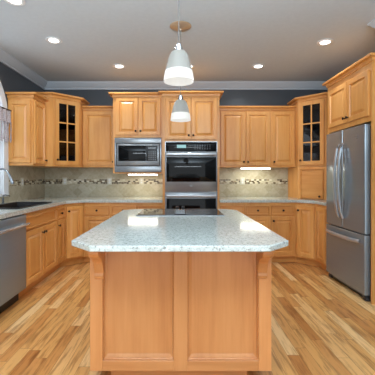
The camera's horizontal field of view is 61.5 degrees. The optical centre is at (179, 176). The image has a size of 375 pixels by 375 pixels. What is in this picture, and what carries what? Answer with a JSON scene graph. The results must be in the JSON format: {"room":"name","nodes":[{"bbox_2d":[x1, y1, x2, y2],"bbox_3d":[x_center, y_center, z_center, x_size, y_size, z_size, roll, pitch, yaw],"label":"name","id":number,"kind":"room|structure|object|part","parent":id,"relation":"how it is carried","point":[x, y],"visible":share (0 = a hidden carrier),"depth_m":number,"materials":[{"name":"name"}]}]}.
{"room":"kitchen","nodes":[
{"label":"kitchen","id":0,"kind":"room"},
{"bbox_2d":[0,62,43,197],"bbox_3d":[-2.280,-0.140,2.075,0.120,2.770,6.150,0,0,0],"label":"wall","id":1,"kind":"structure","parent":0,"point":[11,81],"depth_m":4.20,"materials":[{"name":"grey paint"}]},
{"bbox_2d":[0,81,8,196],"bbox_3d":[-2.260,-0.593,3.280,0.159,1.685,1.520,0,0,0],"label":"window","id":2,"kind":"structure","parent":1,"relation":"in","point":[4,178],"depth_m":3.94,"materials":[{"name":"white paint"}]},
{"bbox_2d":[0,106,11,142],"bbox_3d":[-2.170,-0.638,3.290,0.056,0.424,1.490,0,0,0],"label":"lace valance","id":3,"kind":"object","parent":2,"relation":"hanging from","point":[5,114],"visible":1,"depth_m":3.89,"materials":[{"name":"grey fabric"}]},
{"bbox_3d":[-2.166,-0.760,3.295,0.032,0.170,1.470,0,0,0],"label":"lace panel","id":4,"kind":"part","parent":3,"relation":"part of","materials":[{"name":"white fabric"}]},
{"bbox_2d":[0,166,44,202],"bbox_3d":[-2.213,0.077,3.375,0.014,0.505,3.550,0,0,0],"label":"backsplash","id":5,"kind":"structure","parent":1,"relation":"attached to","point":[34,177],"depth_m":4.53,"materials":[{"name":"tile"}]},
{"bbox_2d":[5,92,48,165],"bbox_3d":[-2.027,-0.609,4.205,0.384,0.933,0.410,0,0,0],"label":"upper cabinet","id":6,"kind":"object","parent":1,"relation":"attached to","point":[27,147],"visible":0.99,"depth_m":4.05,"materials":[{"name":"brown wood"}]},
{"bbox_3d":[-2.060,-0.577,4.045,0.290,0.800,0.020,0,0,0],"label":"panel","id":7,"kind":"part","parent":6,"relation":"part of","materials":[{"name":"brown wood"}]},
{"bbox_3d":[-2.027,-1.042,4.204,0.384,0.066,0.408,0,0,0],"label":"crown moulding","id":8,"kind":"part","parent":6,"relation":"part of","materials":[{"name":"brown wood"}]},
{"bbox_3d":[-1.880,-0.579,4.234,0.020,0.823,0.328,0,0,0],"label":"door","id":9,"kind":"part","parent":6,"relation":"part of","materials":[{"name":"brown wood"}]},
{"bbox_2d":[0,18,374,89],"bbox_3d":[0.140,-1.471,2.075,4.720,0.108,6.150,0,0,0],"label":"trim","id":10,"kind":"structure","parent":1,"relation":"attached to","point":[6,58],"depth_m":5.08,"materials":[{"name":"grey paint"}]},
{"bbox_2d":[44,90,327,105],"bbox_3d":[0.140,-0.140,5.210,4.960,2.770,0.120,0,0,0],"label":"wall","id":11,"kind":"structure","parent":0,"point":[94,97],"depth_m":5.15,"materials":[{"name":"grey paint"}]},
{"bbox_2d":[24,92,89,167],"bbox_3d":[-1.827,-0.656,4.752,0.784,1.028,0.794,0,0,0],"label":"upper cabinet","id":12,"kind":"object","parent":11,"relation":"attached to","point":[64,112],"visible":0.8,"depth_m":4.52,"materials":[{"name":"brown wood"}]},
{"bbox_3d":[-1.743,-1.137,4.587,1.028,0.066,0.339,0,0,-40],"label":"crown moulding","id":13,"kind":"part","parent":12,"relation":"part of","materials":[{"name":"brown wood"}]},
{"bbox_3d":[-1.642,-0.626,4.562,0.410,0.928,0.020,0,0,-45],"label":"frame","id":14,"kind":"part","parent":12,"relation":"part of","materials":[{"name":"brown wood"}]},
{"bbox_3d":[-1.628,-0.631,4.548,0.360,0.928,0.020,0,0,-45],"label":"door","id":15,"kind":"part","parent":12,"relation":"part of","materials":[{"name":"brown wood"}]},
{"bbox_3d":[-1.628,-0.631,4.548,0.248,0.816,0.002,0,0,-45],"label":"glass pane","id":16,"kind":"part","parent":12,"relation":"part of","materials":[{"name":"black glass"}]},
{"bbox_2d":[82,106,112,167],"bbox_3d":[-1.231,-0.606,4.957,0.514,0.928,0.383,0,0,0],"label":"upper cabinet","id":17,"kind":"object","parent":11,"relation":"attached to","point":[97,120],"visible":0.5,"depth_m":4.80,"materials":[{"name":"brown wood"}]},
{"bbox_3d":[-1.231,-1.037,4.793,0.514,0.066,0.055,0,0,0],"label":"crown moulding","id":18,"kind":"part","parent":17,"relation":"part of","materials":[{"name":"brown wood"}]},
{"bbox_2d":[107,178,111,184],"bbox_3d":[-1.147,0.075,5.131,0.074,0.116,0.008,0,0,0],"label":"wall outlet","id":19,"kind":"object","parent":11,"relation":"attached to","point":[109,180],"visible":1,"depth_m":5.13,"materials":[{"name":"beige plastic"}]},
{"bbox_2d":[108,92,162,173],"bbox_3d":[-0.639,-0.627,4.825,0.775,1.165,0.620,0,0,0],"label":"upper cabinet","id":20,"kind":"object","parent":11,"relation":"attached to","point":[135,114],"visible":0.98,"depth_m":4.55,"materials":[{"name":"brown wood"}]},
{"bbox_3d":[-0.768,-0.872,4.560,0.317,0.543,0.020,0,0,0],"label":"door","id":21,"kind":"part","parent":20,"relation":"part of","materials":[{"name":"brown wood"}]},
{"bbox_3d":[-0.669,-1.177,4.822,0.715,0.066,0.614,0,0,0],"label":"crown moulding","id":22,"kind":"part","parent":20,"relation":"part of","materials":[{"name":"brown wood"}]},
{"bbox_2d":[115,138,161,171],"bbox_3d":[-0.607,-0.310,4.769,0.677,0.494,0.474,0,0,0],"label":"microwave","id":23,"kind":"object","parent":20,"relation":"attached to","point":[131,154],"visible":1,"depth_m":4.54,"materials":[{"name":"grey metal"}]},
{"bbox_3d":[-0.607,-0.315,4.548,0.609,0.312,0.024,0,0,0],"label":"door","id":24,"kind":"part","parent":23,"relation":"part of","materials":[{"name":"silver metal"}]},
{"bbox_3d":[-0.407,-0.334,4.535,0.162,0.222,0.004,0,0,0],"label":"control panel","id":25,"kind":"part","parent":23,"relation":"part of","materials":[{"name":"black plastic"}]},
{"bbox_3d":[-0.440,-0.872,4.560,0.316,0.543,0.020,0,0,0],"label":"door","id":26,"kind":"part","parent":20,"relation":"part of","materials":[{"name":"brown wood"}]},
{"bbox_2d":[139,178,143,184],"bbox_3d":[-0.626,0.075,5.131,0.074,0.116,0.008,0,0,0],"label":"wall outlet","id":27,"kind":"object","parent":11,"relation":"attached to","point":[141,180],"visible":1,"depth_m":5.13,"materials":[{"name":"beige plastic"}]},
{"bbox_2d":[45,168,287,196],"bbox_3d":[0.146,0.077,5.143,4.707,0.505,0.014,0,0,0],"label":"backsplash","id":28,"kind":"structure","parent":11,"relation":"attached to","point":[81,182],"depth_m":5.14,"materials":[{"name":"tile"}]},
{"bbox_2d":[240,178,244,184],"bbox_3d":[1.018,0.075,5.131,0.074,0.116,0.008,0,0,0],"label":"wall outlet","id":29,"kind":"object","parent":11,"relation":"attached to","point":[242,180],"visible":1,"depth_m":5.13,"materials":[{"name":"beige plastic"}]},
{"bbox_2d":[219,106,271,167],"bbox_3d":[0.979,-0.606,4.957,0.825,0.928,0.383,0,0,0],"label":"upper cabinet","id":30,"kind":"object","parent":11,"relation":"attached to","point":[244,131],"visible":0.97,"depth_m":4.80,"materials":[{"name":"brown wood"}]},
{"bbox_3d":[0.808,-0.579,4.810,0.376,0.823,0.020,0,0,0],"label":"door","id":31,"kind":"part","parent":30,"relation":"part of","materials":[{"name":"brown wood"}]},
{"bbox_3d":[0.979,-1.037,4.793,0.825,0.066,0.055,0,0,0],"label":"crown moulding","id":32,"kind":"part","parent":30,"relation":"part of","materials":[{"name":"brown wood"}]},
{"bbox_2d":[240,167,270,168],"bbox_3d":[1.183,-0.129,4.930,0.475,0.026,0.070,0,0,0],"label":"light","id":33,"kind":"object","parent":30,"relation":"attached to","point":[240,167],"visible":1,"depth_m":4.90,"materials":[{"name":"white plastic"}]},
{"bbox_3d":[1.194,-0.579,4.810,0.369,0.823,0.020,0,0,0],"label":"door","id":34,"kind":"part","parent":30,"relation":"part of","materials":[{"name":"brown wood"}]},
{"bbox_2d":[271,106,295,167],"bbox_3d":[1.575,-0.606,4.957,0.367,0.928,0.383,0,0,0],"label":"upper cabinet","id":35,"kind":"object","parent":11,"relation":"attached to","point":[282,117],"visible":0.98,"depth_m":4.80,"materials":[{"name":"brown wood"}]},
{"bbox_3d":[1.575,-1.037,4.793,0.367,0.066,0.055,0,0,0],"label":"crown moulding","id":36,"kind":"part","parent":35,"relation":"part of","materials":[{"name":"brown wood"}]},
{"bbox_2d":[287,92,327,167],"bbox_3d":[2.102,-0.656,4.752,0.794,1.028,0.794,0,0,0],"label":"upper cabinet","id":37,"kind":"object","parent":11,"relation":"attached to","point":[311,111],"visible":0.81,"depth_m":4.54,"materials":[{"name":"brown wood"}]},
{"bbox_3d":[2.018,-1.137,4.585,1.036,0.066,0.343,0,0,40],"label":"crown moulding","id":38,"kind":"part","parent":37,"relation":"part of","materials":[{"name":"brown wood"}]},
{"bbox_3d":[1.898,-0.631,4.548,0.020,0.928,0.360,0,0,-45],"label":"door","id":39,"kind":"part","parent":37,"relation":"part of","materials":[{"name":"brown wood"}]},
{"bbox_3d":[1.898,-0.631,4.548,0.002,0.816,0.248,0,0,-45],"label":"glass pane","id":40,"kind":"part","parent":37,"relation":"part of","materials":[{"name":"black glass"}]},
{"bbox_3d":[1.912,-0.626,4.562,0.410,0.928,0.020,0,0,45],"label":"frame","id":41,"kind":"part","parent":37,"relation":"part of","materials":[{"name":"brown wood"}]},
{"bbox_2d":[0,0,374,80],"bbox_3d":[0.140,-1.575,2.135,4.960,0.100,6.270,0,0,0],"label":"ceiling","id":42,"kind":"structure","parent":0,"point":[225,39],"depth_m":3.43,"materials":[{"name":"paint"}]},
{"bbox_2d":[4,0,25,5],"bbox_3d":[-1.430,-1.520,2.720,0.176,0.010,0.176,0,0,0],"label":"recessed light","id":43,"kind":"object","parent":42,"relation":"in","point":[12,2],"visible":1,"depth_m":2.75,"materials":[{"name":"white"}]},
{"bbox_2d":[45,37,61,43],"bbox_3d":[-1.410,-1.520,3.520,0.176,0.010,0.176,0,0,0],"label":"recessed light","id":44,"kind":"object","parent":42,"relation":"in","point":[54,40],"visible":1,"depth_m":3.52,"materials":[{"name":"white"}]},
{"bbox_2d":[113,64,125,68],"bbox_3d":[-0.840,-1.520,4.350,0.176,0.010,0.176,0,0,0],"label":"recessed light","id":45,"kind":"object","parent":42,"relation":"in","point":[118,66],"visible":1,"depth_m":4.35,"materials":[{"name":"white"}]},
{"bbox_2d":[164,0,193,85],"bbox_3d":[-0.008,-1.081,2.120,0.220,0.888,0.220,0,0,0],"label":"pendant light","id":46,"kind":"object","parent":42,"relation":"hanging from","point":[178,72],"visible":1,"depth_m":2.06,"materials":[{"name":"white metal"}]},
{"bbox_3d":[-0.008,-1.188,2.120,0.005,0.585,0.005,0,0,-23],"label":"cord","id":47,"kind":"part","parent":46,"relation":"part of","materials":[{"name":"grey plastic"}]},
{"bbox_2d":[175,42,182,49],"bbox_3d":[-0.008,-0.870,2.120,0.052,0.058,0.052,0,0,0],"label":"socket","id":48,"kind":"object","parent":46,"relation":"attached to","point":[178,46],"depth_m":2.10,"materials":[{"name":"silver metal"}]},
{"bbox_3d":[-0.008,-0.743,2.120,0.200,0.205,0.200,0,0,0],"label":"lamp shade","id":49,"kind":"part","parent":46,"relation":"part of","materials":[{"name":"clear glass"}]},
{"bbox_2d":[170,21,190,121],"bbox_3d":[0.006,-1.046,3.190,0.220,0.958,0.220,0,0,0],"label":"pendant light","id":50,"kind":"object","parent":42,"relation":"hanging from","point":[180,111],"visible":0.97,"depth_m":3.13,"materials":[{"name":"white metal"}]},
{"bbox_3d":[0.006,-0.672,3.190,0.200,0.205,0.200,0,0,0],"label":"lamp shade","id":51,"kind":"part","parent":50,"relation":"part of","materials":[{"name":"clear glass"}]},
{"bbox_2d":[252,64,264,68],"bbox_3d":[1.080,-1.520,4.350,0.176,0.010,0.176,0,0,0],"label":"recessed light","id":52,"kind":"object","parent":42,"relation":"in","point":[256,66],"visible":1,"depth_m":4.35,"materials":[{"name":"white"}]},
{"bbox_2d":[317,39,333,45],"bbox_3d":[1.645,-1.520,3.570,0.176,0.010,0.176,0,0,0],"label":"recessed light","id":53,"kind":"object","parent":42,"relation":"in","point":[323,42],"visible":1,"depth_m":3.56,"materials":[{"name":"white"}]},
{"bbox_2d":[0,262,374,374],"bbox_3d":[0.140,1.295,2.135,4.960,0.100,6.270,0,0,0],"label":"floor","id":54,"kind":"structure","parent":0,"point":[320,326],"depth_m":2.58,"materials":[{"name":"brown wood"}]},
{"bbox_2d":[0,214,29,313],"bbox_3d":[-1.831,0.811,2.886,0.658,0.868,0.594,0,0,0],"label":"dishwasher","id":55,"kind":"object","parent":54,"relation":"on","point":[12,229],"visible":0.99,"depth_m":2.92,"materials":[{"name":"grey metal"}]},
{"bbox_3d":[-1.528,0.475,2.886,0.052,0.030,0.562,0,0,0],"label":"handle","id":56,"kind":"part","parent":55,"relation":"part of","materials":[{"name":"silver metal"}]},
{"bbox_2d":[19,206,56,297],"bbox_3d":[-1.855,0.807,3.600,0.651,0.875,0.820,0,0,0],"label":"base cabinet","id":57,"kind":"object","parent":54,"relation":"on","point":[41,234],"visible":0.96,"depth_m":3.54,"materials":[{"name":"brown wood"}]},
{"bbox_3d":[-1.570,0.845,3.399,0.020,0.550,0.394,0,0,0],"label":"door","id":58,"kind":"part","parent":57,"relation":"part of","materials":[{"name":"brown wood"}]},
{"bbox_3d":[-1.570,0.845,3.801,0.020,0.550,0.394,0,0,0],"label":"door","id":59,"kind":"part","parent":57,"relation":"part of","materials":[{"name":"brown wood"}]},
{"bbox_2d":[50,204,64,273],"bbox_3d":[-1.855,0.807,4.150,0.651,0.875,0.280,0,0,0],"label":"base cabinet","id":60,"kind":"object","parent":54,"relation":"on","point":[60,220],"visible":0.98,"depth_m":4.14,"materials":[{"name":"brown wood"}]},
{"bbox_3d":[-1.570,0.482,4.150,0.020,0.135,0.256,0,0,0],"label":"drawer","id":61,"kind":"part","parent":60,"relation":"part of","materials":[{"name":"brown wood"}]},
{"bbox_3d":[-1.570,0.845,4.150,0.020,0.550,0.256,0,0,0],"label":"door","id":62,"kind":"part","parent":60,"relation":"part of","materials":[{"name":"brown wood"}]},
{"bbox_2d":[59,203,85,266],"bbox_3d":[-1.789,0.807,4.712,0.838,0.875,0.853,0,0,0],"label":"base cabinet","id":63,"kind":"object","parent":54,"relation":"on","point":[74,212],"visible":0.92,"depth_m":4.38,"materials":[{"name":"brown wood"}]},
{"bbox_3d":[-1.468,0.767,4.388,0.020,0.705,0.237,0,0,45],"label":"door","id":64,"kind":"part","parent":63,"relation":"part of","materials":[{"name":"brown wood"}]},
{"bbox_2d":[84,203,109,261],"bbox_3d":[-1.183,0.807,4.793,0.373,0.875,0.689,0,0,0],"label":"base cabinet","id":65,"kind":"object","parent":54,"relation":"on","point":[95,214],"visible":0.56,"depth_m":4.49,"materials":[{"name":"brown wood"}]},
{"bbox_3d":[-1.183,0.482,4.490,0.349,0.135,0.020,0,0,0],"label":"drawer","id":66,"kind":"part","parent":65,"relation":"part of","materials":[{"name":"brown wood"}]},
{"bbox_3d":[-1.183,0.845,4.490,0.349,0.550,0.020,0,0,0],"label":"door","id":67,"kind":"part","parent":65,"relation":"part of","materials":[{"name":"brown wood"}]},
{"bbox_2d":[110,203,135,217],"bbox_3d":[-0.810,0.807,4.793,0.373,0.875,0.689,0,0,0],"label":"base cabinet","id":68,"kind":"object","parent":54,"relation":"on","point":[115,208],"visible":0.14,"depth_m":4.49,"materials":[{"name":"brown wood"}]},
{"bbox_3d":[-0.810,0.482,4.490,0.349,0.135,0.020,0,0,0],"label":"drawer","id":69,"kind":"part","parent":68,"relation":"part of","materials":[{"name":"brown wood"}]},
{"bbox_2d":[136,202,162,208],"bbox_3d":[-0.437,0.807,4.793,0.373,0.875,0.689,0,0,0],"label":"base cabinet","id":70,"kind":"object","parent":54,"relation":"on","point":[138,205],"visible":0.02,"depth_m":4.50,"materials":[{"name":"brown wood"}]},
{"bbox_3d":[-0.437,0.482,4.490,0.349,0.135,0.020,0,0,0],"label":"drawer","id":71,"kind":"part","parent":70,"relation":"part of","materials":[{"name":"brown wood"}]},
{"bbox_2d":[86,250,274,374],"bbox_3d":[0.004,0.803,2.409,1.068,0.884,1.462,0,0,0],"label":"kitchen island","id":72,"kind":"object","parent":54,"relation":"on","point":[152,313],"visible":0.66,"depth_m":1.89,"materials":[{"name":"brown wood"}]},
{"bbox_3d":[-0.246,1.115,1.871,0.418,0.060,0.036,0,0,0],"label":"rail","id":73,"kind":"part","parent":72,"relation":"part of","materials":[{"name":"brown wood"}]},
{"bbox_3d":[-0.246,0.750,1.879,0.418,0.669,0.020,0,0,0],"label":"panel","id":74,"kind":"part","parent":72,"relation":"part of","materials":[{"name":"brown wood"}]},
{"bbox_2d":[72,209,287,251],"bbox_3d":[0.000,0.345,2.350,1.125,0.030,1.700,0,0,0],"label":"island countertop","id":75,"kind":"structure","parent":72,"relation":"on","point":[125,231],"depth_m":1.76,"materials":[{"name":"stone"}]},
{"bbox_2d":[136,206,224,215],"bbox_3d":[0.002,0.306,2.880,0.744,0.046,0.500,0,0,0],"label":"cooktop","id":76,"kind":"object","parent":75,"relation":"in","point":[144,212],"visible":1,"depth_m":2.80,"materials":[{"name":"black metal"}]},
{"bbox_2d":[174,210,185,213],"bbox_3d":[0.002,0.317,2.800,0.100,0.006,0.280,0,0,0],"label":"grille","id":77,"kind":"object","parent":76,"relation":"attached to","point":[175,211],"depth_m":2.80,"materials":[{"name":"silver metal"}]},
{"bbox_3d":[0.002,0.322,2.880,0.732,0.004,0.488,0,0,0],"label":"glass","id":78,"kind":"part","parent":76,"relation":"part of","materials":[{"name":"black glass"}]},
{"bbox_3d":[0.254,0.750,1.879,0.418,0.669,0.020,0,0,0],"label":"panel","id":79,"kind":"part","parent":72,"relation":"part of","materials":[{"name":"brown wood"}]},
{"bbox_3d":[0.254,1.115,1.871,0.418,0.060,0.036,0,0,0],"label":"rail","id":80,"kind":"part","parent":72,"relation":"part of","materials":[{"name":"brown wood"}]},
{"bbox_2d":[158,91,223,208],"bbox_3d":[0.157,0.018,4.790,0.922,2.455,0.691,0,0,0],"label":"tall cabinet","id":81,"kind":"object","parent":54,"relation":"on","point":[203,106],"visible":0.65,"depth_m":4.48,"materials":[{"name":"brown wood"}]},
{"bbox_3d":[-0.029,-0.825,4.490,0.361,0.590,0.020,0,0,0],"label":"door","id":82,"kind":"part","parent":81,"relation":"part of","materials":[{"name":"brown wood"}]},
{"bbox_2d":[165,141,216,208],"bbox_3d":[0.160,0.158,4.725,0.747,1.315,0.668,0,0,0],"label":"double wall oven","id":83,"kind":"object","parent":81,"relation":"in","point":[190,166],"visible":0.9,"depth_m":4.45,"materials":[{"name":"grey"}]},
{"bbox_3d":[0.160,0.495,4.470,0.739,0.520,0.032,0,0,0],"label":"door","id":84,"kind":"part","parent":83,"relation":"part of","materials":[{"name":"silver metal"}]},
{"bbox_3d":[0.160,-0.068,4.470,0.739,0.565,0.032,0,0,0],"label":"door","id":85,"kind":"part","parent":83,"relation":"part of","materials":[{"name":"silver metal"}]},
{"bbox_3d":[0.160,0.271,4.423,0.707,0.032,0.064,0,0,0],"label":"handle","id":86,"kind":"part","parent":83,"relation":"part of","materials":[{"name":"silver metal"}]},
{"bbox_3d":[0.160,-0.314,4.423,0.707,0.032,0.064,0,0,0],"label":"handle","id":87,"kind":"part","parent":83,"relation":"part of","materials":[{"name":"silver metal"}]},
{"bbox_3d":[0.160,-0.421,4.478,0.723,0.133,0.018,0,0,0],"label":"control panel","id":88,"kind":"part","parent":83,"relation":"part of","materials":[{"name":"black glass"}]},
{"bbox_3d":[0.157,-1.177,4.780,0.922,0.066,0.671,0,0,0],"label":"crown moulding","id":89,"kind":"part","parent":81,"relation":"part of","materials":[{"name":"brown wood"}]},
{"bbox_3d":[0.343,-0.825,4.490,0.361,0.590,0.020,0,0,0],"label":"door","id":90,"kind":"part","parent":81,"relation":"part of","materials":[{"name":"brown wood"}]},
{"bbox_2d":[219,202,244,214],"bbox_3d":[0.745,0.807,4.793,0.362,0.875,0.689,0,0,0],"label":"base cabinet","id":91,"kind":"object","parent":54,"relation":"on","point":[240,207],"visible":0.15,"depth_m":4.49,"materials":[{"name":"brown wood"}]},
{"bbox_3d":[0.745,0.482,4.490,0.338,0.135,0.020,0,0,0],"label":"drawer","id":92,"kind":"part","parent":91,"relation":"part of","materials":[{"name":"brown wood"}]},
{"bbox_2d":[245,203,269,228],"bbox_3d":[1.107,0.807,4.793,0.362,0.875,0.689,0,0,0],"label":"base cabinet","id":93,"kind":"object","parent":54,"relation":"on","point":[259,212],"visible":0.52,"depth_m":4.49,"materials":[{"name":"brown wood"}]},
{"bbox_3d":[1.107,0.482,4.490,0.338,0.135,0.020,0,0,0],"label":"drawer","id":94,"kind":"part","parent":93,"relation":"part of","materials":[{"name":"brown wood"}]},
{"bbox_3d":[1.107,0.845,4.490,0.338,0.550,0.020,0,0,0],"label":"door","id":95,"kind":"part","parent":93,"relation":"part of","materials":[{"name":"brown wood"}]},
{"bbox_2d":[270,203,294,261],"bbox_3d":[1.469,0.807,4.793,0.362,0.875,0.689,0,0,0],"label":"base cabinet","id":96,"kind":"object","parent":54,"relation":"on","point":[282,215],"visible":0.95,"depth_m":4.49,"materials":[{"name":"brown wood"}]},
{"bbox_3d":[1.469,0.482,4.490,0.338,0.135,0.020,0,0,0],"label":"drawer","id":97,"kind":"part","parent":96,"relation":"part of","materials":[{"name":"brown wood"}]},
{"bbox_3d":[1.469,0.845,4.490,0.338,0.550,0.020,0,0,0],"label":"door","id":98,"kind":"part","parent":96,"relation":"part of","materials":[{"name":"brown wood"}]},
{"bbox_2d":[294,203,321,267],"bbox_3d":[2.067,0.807,4.714,0.843,0.875,0.848,0,0,0],"label":"base cabinet","id":99,"kind":"object","parent":54,"relation":"on","point":[305,213],"visible":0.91,"depth_m":4.39,"materials":[{"name":"brown wood"}]},
{"bbox_2d":[219,197,325,205],"bbox_3d":[1.532,0.350,4.564,1.933,0.040,1.148,0,0,0],"label":"countertop","id":100,"kind":"structure","parent":99,"relation":"on","point":[221,199],"depth_m":4.47,"materials":[{"name":"stone"}]},
{"bbox_2d":[288,167,325,199],"bbox_3d":[2.123,0.095,4.773,0.725,0.469,0.726,0,0,0],"label":"appliance garage","id":101,"kind":"object","parent":100,"relation":"on","point":[303,182],"visible":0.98,"depth_m":4.59,"materials":[{"name":"brown wood"}]},
{"bbox_3d":[1.898,0.104,4.548,0.330,0.430,0.020,0,0,45],"label":"door","id":102,"kind":"part","parent":101,"relation":"part of","materials":[{"name":"brown wood"}]},
{"bbox_3d":[1.748,0.767,4.388,0.237,0.705,0.020,0,0,45],"label":"door","id":103,"kind":"part","parent":99,"relation":"part of","materials":[{"name":"brown wood"}]},
{"bbox_2d":[316,204,326,269],"bbox_3d":[2.164,0.807,4.140,0.648,0.875,0.300,0,0,0],"label":"base cabinet","id":104,"kind":"object","parent":54,"relation":"on","point":[321,222],"visible":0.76,"depth_m":4.13,"materials":[{"name":"brown wood"}]},
{"bbox_2d":[325,124,370,300],"bbox_3d":[2.104,0.362,3.530,0.742,1.765,0.830,0,0,0],"label":"refrigerator","id":105,"kind":"object","parent":54,"relation":"on","point":[348,151],"visible":1,"depth_m":3.38,"materials":[{"name":"grey metal"}]},
{"bbox_3d":[1.849,0.027,3.739,0.068,1.094,0.412,0,0,0],"label":"door","id":106,"kind":"part","parent":105,"relation":"part of","materials":[{"name":"silver metal"}]},
{"bbox_3d":[1.775,0.048,3.572,0.084,0.837,0.034,0,0,0],"label":"handle","id":107,"kind":"part","parent":105,"relation":"part of","materials":[{"name":"silver metal"}]},
{"bbox_3d":[1.775,0.048,3.488,0.084,0.837,0.034,0,0,0],"label":"handle","id":108,"kind":"part","parent":105,"relation":"part of","materials":[{"name":"silver metal"}]},
{"bbox_3d":[1.781,0.655,3.530,0.073,0.042,0.721,0,0,0],"label":"handle","id":109,"kind":"part","parent":105,"relation":"part of","materials":[{"name":"silver metal"}]},
{"bbox_3d":[1.849,0.883,3.530,0.068,0.594,0.830,0,0,0],"label":"freezer drawer","id":110,"kind":"part","parent":105,"relation":"part of","materials":[{"name":"silver metal"}]},
{"bbox_3d":[1.849,0.027,3.321,0.068,1.094,0.412,0,0,0],"label":"door","id":111,"kind":"part","parent":105,"relation":"part of","materials":[{"name":"silver metal"}]},
{"bbox_2d":[322,52,374,304],"bbox_3d":[2.159,0.030,3.524,0.680,2.430,1.028,0,0,0],"label":"tall cabinet","id":112,"kind":"object","parent":54,"relation":"on","point":[351,92],"visible":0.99,"depth_m":3.27,"materials":[{"name":"brown wood"}]},
{"bbox_3d":[1.860,-0.828,3.726,0.020,0.455,0.436,0,0,0],"label":"door","id":113,"kind":"part","parent":112,"relation":"part of","materials":[{"name":"brown wood"}]},
{"bbox_3d":[2.150,-1.152,3.524,0.660,0.066,1.028,0,0,0],"label":"crown moulding","id":114,"kind":"part","parent":112,"relation":"part of","materials":[{"name":"brown wood"}]},
{"bbox_3d":[1.860,-0.828,3.301,0.020,0.455,0.393,0,0,0],"label":"door","id":115,"kind":"part","parent":112,"relation":"part of","materials":[{"name":"brown wood"}]},
{"bbox_3d":[2.184,0.040,3.074,0.629,2.410,0.025,0,0,0],"label":"panel","id":116,"kind":"part","parent":112,"relation":"part of","materials":[{"name":"brown wood"}]},
{"bbox_3d":[-1.854,0.808,2.100,0.651,0.875,0.960,0,0,0],"label":"base cabinet","id":117,"kind":"object","parent":54,"relation":"on","visible":0},
{"bbox_2d":[0,197,162,218],"bbox_3d":[-1.230,0.350,3.369,1.956,0.040,3.538,0,0,0],"label":"countertop","id":118,"kind":"structure","parent":117,"relation":"on","point":[56,201],"depth_m":4.47,"materials":[{"name":"stone"}]},
{"bbox_2d":[0,168,13,183],"bbox_3d":[-2.032,0.116,3.629,0.276,0.426,0.119,0,0,0],"label":"faucet","id":119,"kind":"object","parent":118,"relation":"on","point":[5,170],"visible":1,"depth_m":3.59,"materials":[{"name":"silver metal"}]},
{"bbox_2d":[0,202,51,208],"bbox_3d":[-1.850,0.415,3.600,0.460,0.189,0.820,0,0,0],"label":"sink","id":120,"kind":"object","parent":118,"relation":"in","point":[14,205],"visible":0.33,"depth_m":3.88,"materials":[{"name":"black"}]}
]}

